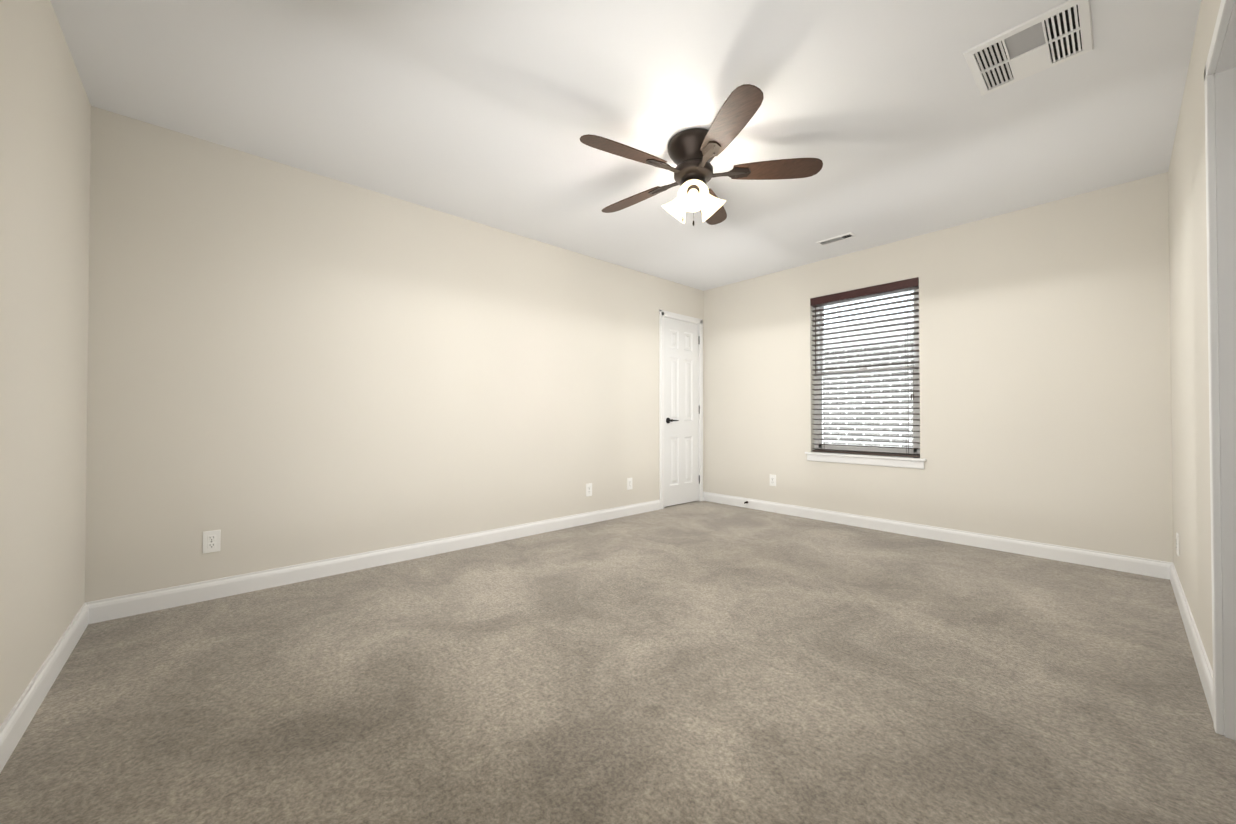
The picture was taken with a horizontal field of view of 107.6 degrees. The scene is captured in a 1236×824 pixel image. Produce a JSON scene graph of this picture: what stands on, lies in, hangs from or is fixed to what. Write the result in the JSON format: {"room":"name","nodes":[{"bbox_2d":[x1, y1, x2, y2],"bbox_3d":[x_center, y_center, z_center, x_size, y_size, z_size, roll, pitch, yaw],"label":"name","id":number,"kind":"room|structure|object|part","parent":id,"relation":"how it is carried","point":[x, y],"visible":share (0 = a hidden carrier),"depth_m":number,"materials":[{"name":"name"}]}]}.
{"room":"empty bedroom","nodes":[
{"label":"empty bedroom","id":0,"kind":"room"},
{"bbox_2d":[0,0,90,725],"bbox_3d":[-1.384,-0.243,0.803,0.120,2.440,3.448,1,-1,-42],"label":"wall","id":1,"kind":"structure","parent":0,"point":[45,124],"depth_m":1.54,"materials":[{"name":"paint"}]},
{"bbox_2d":[0,603,88,772],"bbox_3d":[-1.334,0.927,0.836,0.014,0.101,3.448,1,-1,-42],"label":"baseboard","id":2,"kind":"structure","parent":1,"relation":"attached to","point":[17,720],"depth_m":1.51,"materials":[{"name":"white wood"}]},
{"bbox_2d":[85,106,703,601],"bbox_3d":[-0.787,0.289,3.735,4.936,3.440,0.120,1,-1,-42],"label":"wall","id":3,"kind":"structure","parent":0,"point":[291,366],"depth_m":2.75,"materials":[{"name":"paint"}]},
{"bbox_2d":[203,530,220,553],"bbox_3d":[-2.162,0.690,2.406,0.070,0.114,0.009,1,-1,-42],"label":"electrical outlet","id":4,"kind":"object","parent":3,"relation":"attached to","point":[211,541],"visible":1,"depth_m":2.40,"materials":[{"name":"white plastic"}]},
{"bbox_2d":[85,500,659,623],"bbox_3d":[-1.024,0.955,3.424,3.937,0.101,0.014,1,-1,-42],"label":"baseboard","id":5,"kind":"structure","parent":3,"relation":"attached to","point":[107,609],"depth_m":2.73,"materials":[{"name":"white wood"}]},
{"bbox_2d":[586,483,591,495],"bbox_3d":[-0.263,0.708,4.115,0.070,0.114,0.009,1,-1,-42],"label":"electrical outlet","id":6,"kind":"object","parent":3,"relation":"attached to","point":[589,489],"visible":1,"depth_m":4.11,"materials":[{"name":"white plastic"}]},
{"bbox_2d":[627,478,631,489],"bbox_3d":[0.117,0.707,4.457,0.070,0.114,0.009,1,-1,-42],"label":"electrical outlet","id":7,"kind":"object","parent":3,"relation":"attached to","point":[629,483],"visible":1,"depth_m":4.45,"materials":[{"name":"white plastic"}]},
{"bbox_2d":[659,310,702,508],"bbox_3d":[0.672,-0.027,5.040,0.732,2.100,0.137,1,-1,-42],"label":"door frame","id":8,"kind":"structure","parent":3,"relation":"attached to","point":[662,313],"depth_m":4.84,"materials":[{"name":"white wood"}]},
{"bbox_2d":[664,317,698,506],"bbox_3d":[0.714,0.001,4.992,0.596,2.020,0.099,1,-1,-42],"label":"door","id":9,"kind":"structure","parent":3,"relation":"in","point":[681,454],"depth_m":4.99,"materials":[{"name":"white wood"}]},
{"bbox_3d":[0.588,0.091,4.854,0.145,0.064,0.064,1,-1,-42],"label":"handle","id":10,"kind":"part","parent":9,"relation":"part of","materials":[{"name":"black metal"}]},
{"bbox_2d":[0,501,1235,823],"bbox_3d":[0.812,1.050,1.979,4.976,0.120,4.858,1,-1,-42],"label":"floor","id":11,"kind":"structure","parent":0,"point":[700,663],"depth_m":1.58,"materials":[{"name":"carpet"}]},
{"bbox_2d":[50,0,1200,290],"bbox_3d":[0.812,-1.510,2.006,4.976,0.120,4.858,1,-1,-42],"label":"ceiling","id":12,"kind":"structure","parent":0,"point":[886,112],"depth_m":2.12,"materials":[{"name":"paint"}]},
{"bbox_2d":[580,84,822,225],"bbox_3d":[0.365,-1.208,2.446,1.264,0.474,1.243,1,-1,-42],"label":"ceiling fan","id":13,"kind":"object","parent":12,"relation":"hanging from","point":[693,152],"visible":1,"depth_m":2.33,"materials":[{"name":"brown wood"}]},
{"bbox_2d":[817,232,855,245],"bbox_3d":[1.805,-1.426,3.741,0.110,0.009,0.280,1,-1,-42],"label":"ceiling vent","id":14,"kind":"object","parent":12,"relation":"in","point":[837,239],"visible":0.96,"depth_m":3.73,"materials":[{"name":"white metal"}]},
{"bbox_2d":[963,0,1093,95],"bbox_3d":[1.644,-1.447,1.814,0.365,0.010,0.355,1,-1,-42],"label":"ceiling vent","id":15,"kind":"object","parent":12,"relation":"in","point":[1057,35],"visible":1,"depth_m":1.79,"materials":[{"name":"white metal"}]},
{"bbox_2d":[704,172,1172,562],"bbox_3d":[2.211,-0.208,4.038,0.160,2.440,3.448,1,-1,-42],"label":"wall","id":16,"kind":"structure","parent":0,"point":[1045,371],"depth_m":3.27,"materials":[{"name":"paint"}]},
{"bbox_2d":[770,474,775,485],"bbox_3d":[1.577,0.697,4.607,0.009,0.114,0.070,1,-1,-42],"label":"electrical outlet","id":17,"kind":"object","parent":16,"relation":"attached to","point":[772,480],"visible":1,"depth_m":4.60,"materials":[{"name":"white plastic"}]},
{"bbox_2d":[805,452,925,460],"bbox_3d":[2.158,0.389,4.003,0.107,0.020,0.986,1,-1,-42],"label":"window sill","id":18,"kind":"structure","parent":16,"relation":"attached to","point":[870,456],"depth_m":3.93,"materials":[{"name":"white wood"}]},
{"bbox_2d":[807,454,923,468],"bbox_3d":[2.136,0.431,3.982,0.016,0.064,0.956,1,-1,-42],"label":"trim","id":19,"kind":"structure","parent":16,"relation":"attached to","point":[875,462],"depth_m":3.93,"materials":[{"name":"white wood"}]},
{"bbox_2d":[814,289,919,454],"bbox_3d":[2.226,-0.356,4.072,0.084,1.472,0.896,1,-1,-42],"label":"window","id":20,"kind":"structure","parent":16,"relation":"in","point":[892,450],"depth_m":4.05,"materials":[{"name":"white plastic"}]},
{"bbox_2d":[810,277,919,457],"bbox_3d":[2.163,-0.358,4.016,0.071,1.466,0.890,1,-1,-42],"label":"window blinds","id":21,"kind":"object","parent":20,"relation":"attached to","point":[912,284],"visible":0.88,"depth_m":3.97,"materials":[{"name":"brown wood"}]},
{"bbox_2d":[704,492,1171,579],"bbox_3d":[2.147,0.961,3.967,0.014,0.101,3.448,1,-1,-42],"label":"baseboard","id":22,"kind":"structure","parent":16,"relation":"attached to","point":[1137,565],"depth_m":3.38,"materials":[{"name":"white wood"}]},
{"bbox_2d":[1168,0,1220,670],"bbox_3d":[1.600,0.260,1.083,4.936,3.440,0.120,1,-1,-42],"label":"wall","id":23,"kind":"structure","parent":0,"point":[1189,354],"depth_m":1.89,"materials":[{"name":"paint"}]},
{"bbox_2d":[1176,532,1178,555],"bbox_3d":[3.008,0.710,2.431,0.070,0.114,0.009,1,-1,-42],"label":"electrical outlet","id":24,"kind":"object","parent":23,"relation":"attached to","point":[1177,542],"visible":1,"depth_m":2.41,"materials":[{"name":"white plastic"}]},
{"bbox_2d":[1170,563,1213,721],"bbox_3d":[2.590,0.940,2.056,1.911,0.101,0.014,1,-1,-42],"label":"baseboard","id":25,"kind":"structure","parent":23,"relation":"attached to","point":[1204,668],"depth_m":1.82,"materials":[{"name":"white wood"}]},
{"bbox_2d":[1204,0,1235,739],"bbox_3d":[1.618,-0.063,1.114,0.810,2.087,0.137,1,-1,-42],"label":"door frame","id":26,"kind":"structure","parent":23,"relation":"attached to","point":[1225,94],"depth_m":1.37,"materials":[{"name":"white wood"}]},
{"label":"outside","id":27,"kind":"structure","parent":0,"visible":0},
{"bbox_2d":[823,341,913,446],"bbox_3d":[4.016,1.576,5.272,0.200,4.900,12.000,1,-1,-42],"label":"brick","id":28,"kind":"object","parent":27,"point":[868,438],"depth_m":5.94,"materials":[{"name":"white brick"}]},
{"bbox_2d":[824,314,913,350],"bbox_3d":[3.842,-1.001,5.143,0.670,0.250,12.000,1,-1,-42],"label":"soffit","id":29,"kind":"structure","parent":28,"relation":"on","point":[866,336],"depth_m":5.54,"materials":[{"name":"white"}]}
]}

